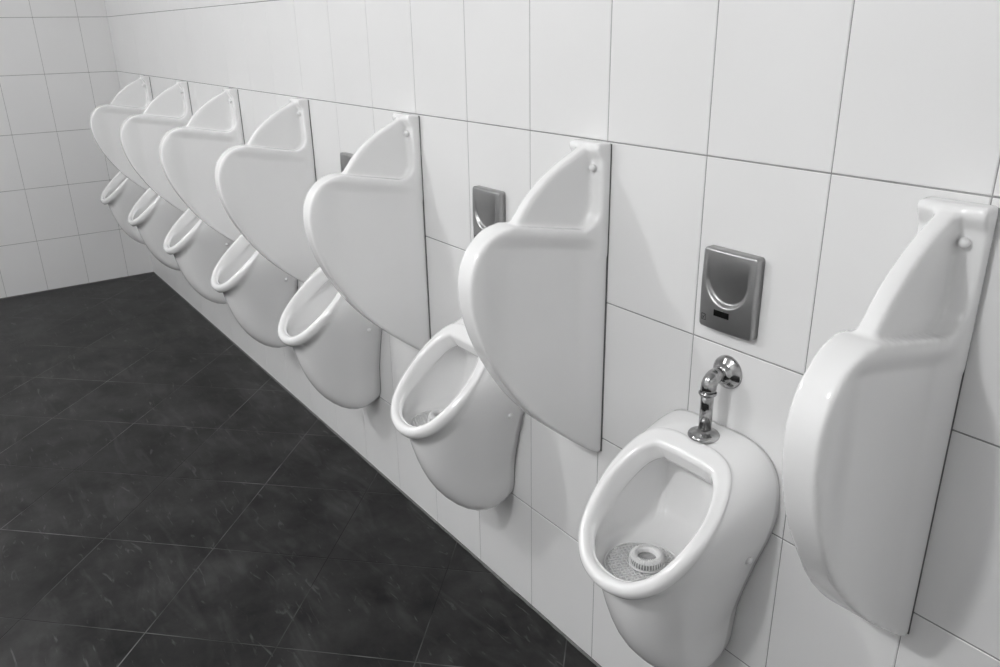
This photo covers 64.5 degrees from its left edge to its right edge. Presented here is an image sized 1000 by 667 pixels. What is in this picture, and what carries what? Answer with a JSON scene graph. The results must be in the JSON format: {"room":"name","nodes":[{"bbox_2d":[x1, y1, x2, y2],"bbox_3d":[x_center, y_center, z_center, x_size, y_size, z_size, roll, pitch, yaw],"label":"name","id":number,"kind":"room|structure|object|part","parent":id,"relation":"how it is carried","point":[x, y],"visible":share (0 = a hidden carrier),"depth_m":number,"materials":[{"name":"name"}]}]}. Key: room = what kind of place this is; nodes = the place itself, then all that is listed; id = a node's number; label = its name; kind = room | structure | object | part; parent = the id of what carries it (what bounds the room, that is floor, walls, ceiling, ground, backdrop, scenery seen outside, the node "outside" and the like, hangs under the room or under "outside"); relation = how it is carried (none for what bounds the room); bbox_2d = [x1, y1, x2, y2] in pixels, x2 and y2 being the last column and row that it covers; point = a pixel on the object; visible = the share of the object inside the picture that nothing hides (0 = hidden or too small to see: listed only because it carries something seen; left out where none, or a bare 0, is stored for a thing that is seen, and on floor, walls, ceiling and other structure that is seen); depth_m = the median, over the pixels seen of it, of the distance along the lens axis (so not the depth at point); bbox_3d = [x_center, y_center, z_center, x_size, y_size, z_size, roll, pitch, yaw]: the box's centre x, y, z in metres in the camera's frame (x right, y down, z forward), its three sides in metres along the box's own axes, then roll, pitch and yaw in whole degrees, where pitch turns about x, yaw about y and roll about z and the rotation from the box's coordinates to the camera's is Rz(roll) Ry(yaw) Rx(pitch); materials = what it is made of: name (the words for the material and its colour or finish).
{"room":"public restroom","nodes":[
{"label":"public restroom","id":0,"kind":"room"},
{"bbox_2d":[0,0,153,297],"bbox_3d":[-3.728,-1.271,4.051,3.300,2.615,0.001,-15,25,-33],"label":"wall","id":1,"kind":"structure","parent":0,"point":[58,65],"depth_m":4.87,"materials":[{"name":"white tile"}]},
{"bbox_2d":[0,272,152,298],"bbox_3d":[-3.704,-0.050,4.521,3.300,0.006,0.006,-15,25,-33],"label":"baseboard","id":2,"kind":"structure","parent":1,"relation":"attached to","point":[149,272],"depth_m":5.15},
{"bbox_2d":[0,273,596,666],"bbox_3d":[-1.773,0.886,2.021,3.500,0.001,6.796,-15,25,-33],"label":"floor","id":3,"kind":"structure","parent":0,"point":[165,501],"depth_m":2.62,"materials":[{"name":"tile"}]},
{"bbox_2d":[104,0,999,666],"bbox_3d":[-0.459,-0.708,2.441,0.001,2.615,6.596,-15,25,-33],"label":"wall","id":4,"kind":"structure","parent":0,"point":[807,138],"depth_m":1.48,"materials":[{"name":"white tile"}]},
{"bbox_2d":[90,75,152,189],"bbox_3d":[-2.074,-1.062,4.402,0.335,0.694,0.096,-15,25,-33],"label":"divider","id":5,"kind":"object","parent":4,"relation":"attached to","point":[106,120],"visible":0.51,"depth_m":4.33,"materials":[{"name":"white ceramic"}]},
{"bbox_2d":[100,171,146,243],"bbox_3d":[-2.263,-0.789,4.828,0.301,0.526,0.294,-15,25,-33],"label":"urinal","id":6,"kind":"object","parent":4,"relation":"attached to","point":[121,194],"visible":0.5,"depth_m":4.74,"materials":[{"name":"white ceramic"}]},
{"bbox_2d":[119,81,192,211],"bbox_3d":[-1.646,-0.855,3.847,0.335,0.694,0.096,-15,25,-33],"label":"divider","id":7,"kind":"object","parent":4,"relation":"attached to","point":[141,135],"visible":0.59,"depth_m":3.78,"materials":[{"name":"white ceramic"}]},
{"bbox_2d":[128,187,183,270],"bbox_3d":[-1.841,-0.586,4.281,0.301,0.526,0.294,-15,25,-33],"label":"urinal","id":8,"kind":"object","parent":4,"relation":"attached to","point":[153,216],"visible":0.6,"depth_m":4.20,"materials":[{"name":"white ceramic"}]},
{"bbox_2d":[163,208,232,303],"bbox_3d":[-1.419,-0.382,3.734,0.301,0.526,0.294,-15,25,-33],"label":"urinal","id":9,"kind":"object","parent":4,"relation":"attached to","point":[197,248],"visible":0.59,"depth_m":3.67,"materials":[{"name":"white ceramic"}]},
{"bbox_2d":[159,88,244,241],"bbox_3d":[-1.227,-0.653,3.304,0.335,0.694,0.096,-15,25,-33],"label":"divider","id":10,"kind":"object","parent":4,"relation":"attached to","point":[189,154],"visible":0.68,"depth_m":3.25,"materials":[{"name":"white ceramic"}]},
{"bbox_2d":[211,234,297,347],"bbox_3d":[-1.000,-0.180,3.191,0.301,0.526,0.294,-15,25,-33],"label":"urinal","id":11,"kind":"object","parent":4,"relation":"attached to","point":[256,291],"visible":0.59,"depth_m":3.14,"materials":[{"name":"white ceramic"}]},
{"bbox_2d":[215,98,319,282],"bbox_3d":[-0.806,-0.450,2.759,0.335,0.694,0.096,-15,25,-33],"label":"divider","id":12,"kind":"object","parent":4,"relation":"attached to","point":[263,184],"visible":0.85,"depth_m":2.72,"materials":[{"name":"white ceramic"}]},
{"bbox_2d":[278,267,381,408],"bbox_3d":[-0.582,0.022,2.650,0.301,0.526,0.294,-15,25,-33],"label":"urinal","id":13,"kind":"object","parent":4,"relation":"attached to","point":[335,346],"visible":0.72,"depth_m":2.62,"materials":[{"name":"white ceramic"}]},
{"bbox_2d":[340,152,353,171],"bbox_3d":[-0.476,-0.498,2.530,0.023,0.149,0.117,-15,25,-33],"label":"plate","id":14,"kind":"object","parent":4,"relation":"attached to","point":[345,157],"visible":0.15,"depth_m":2.52,"materials":[{"name":"metal"}]},
{"bbox_2d":[303,113,430,349],"bbox_3d":[-0.372,-0.240,2.196,0.335,0.694,0.096,-15,25,-33],"label":"divider","id":15,"kind":"object","parent":4,"relation":"attached to","point":[364,223],"visible":1,"depth_m":2.16,"materials":[{"name":"white ceramic"}]},
{"bbox_2d":[153,272,601,666],"bbox_3d":[-0.439,0.513,2.912,0.006,0.006,6.596,-15,25,-33],"label":"baseboard","id":16,"kind":"structure","parent":4,"relation":"attached to","point":[247,355],"depth_m":2.66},
{"bbox_2d":[390,317,523,509],"bbox_3d":[-0.130,0.240,2.064,0.301,0.526,0.294,-15,25,-33],"label":"urinal","id":17,"kind":"object","parent":4,"relation":"attached to","point":[467,451],"visible":0.81,"depth_m":2.04,"materials":[{"name":"white ceramic"}]},
{"bbox_2d":[410,408,443,426],"bbox_3d":[-0.159,0.220,2.033,0.144,0.027,0.156,-15,25,-33],"label":"screen","id":18,"kind":"object","parent":17,"relation":"in","point":[433,413],"visible":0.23,"depth_m":2.06,"materials":[{"name":"white plastic"}]},
{"bbox_2d":[428,408,443,421],"bbox_3d":[-0.152,0.214,2.042,0.067,0.023,0.067,-15,25,-33],"label":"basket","id":19,"kind":"object","parent":18,"relation":"on","point":[434,413],"depth_m":2.05,"materials":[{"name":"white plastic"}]},
{"bbox_2d":[473,185,505,237],"bbox_3d":[-0.029,-0.282,1.952,0.023,0.149,0.117,-15,25,-33],"label":"plate","id":20,"kind":"object","parent":4,"relation":"attached to","point":[489,204],"visible":0.66,"depth_m":1.93,"materials":[{"name":"metal"}]},
{"bbox_2d":[458,139,611,451],"bbox_3d":[0.065,-0.029,1.629,0.335,0.694,0.096,-15,25,-33],"label":"divider","id":21,"kind":"object","parent":4,"relation":"attached to","point":[532,286],"visible":1,"depth_m":1.59,"materials":[{"name":"white plastic"}]},
{"bbox_3d":[0.184,-0.331,1.578,0.014,0.015,0.015,-15,25,-33],"label":"fixing knob","id":22,"kind":"part","parent":21,"relation":"part of","materials":[{"name":"white plastic"}]},
{"bbox_2d":[578,409,779,666],"bbox_3d":[0.298,0.447,1.510,0.301,0.526,0.294,-15,25,-33],"label":"urinal","id":23,"kind":"object","parent":4,"relation":"attached to","point":[715,506],"visible":0.92,"depth_m":1.47,"materials":[{"name":"ceramic"}]},
{"bbox_2d":[603,541,676,580],"bbox_3d":[0.269,0.426,1.479,0.144,0.027,0.156,-15,25,-33],"label":"screen","id":24,"kind":"object","parent":23,"relation":"in","point":[646,558],"visible":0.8,"depth_m":1.49,"materials":[{"name":"white plastic"}]},
{"bbox_2d":[629,544,664,573],"bbox_3d":[0.276,0.420,1.488,0.067,0.023,0.067,-15,25,-33],"label":"basket","id":25,"kind":"object","parent":24,"relation":"on","point":[644,558],"depth_m":1.48,"materials":[{"name":"white plastic"}]},
{"bbox_2d":[687,355,741,442],"bbox_3d":[0.386,0.118,1.446,0.077,0.150,0.066,-15,25,-33],"label":"pipe","id":26,"kind":"object","parent":4,"relation":"attached to","point":[726,371],"visible":1,"depth_m":1.44,"materials":[{"name":"silver metal"}]},
{"bbox_2d":[699,245,764,340],"bbox_3d":[0.403,-0.071,1.392,0.023,0.149,0.117,-15,25,-33],"label":"plate","id":27,"kind":"object","parent":4,"relation":"attached to","point":[732,280],"visible":1,"depth_m":1.38,"materials":[{"name":"metal"}]},
{"bbox_2d":[782,197,999,635],"bbox_3d":[0.489,0.185,1.082,0.335,0.694,0.096,-17,26,-35],"label":"divider","id":28,"kind":"object","parent":4,"relation":"attached to","point":[869,427],"visible":1,"depth_m":1.03,"materials":[{"name":"ceramic"}]},
{"bbox_3d":[0.606,-0.118,1.034,0.014,0.015,0.015,-17,26,-35],"label":"fixing knob","id":29,"kind":"part","parent":28,"relation":"part of","materials":[{"name":"white plastic"}]}
]}

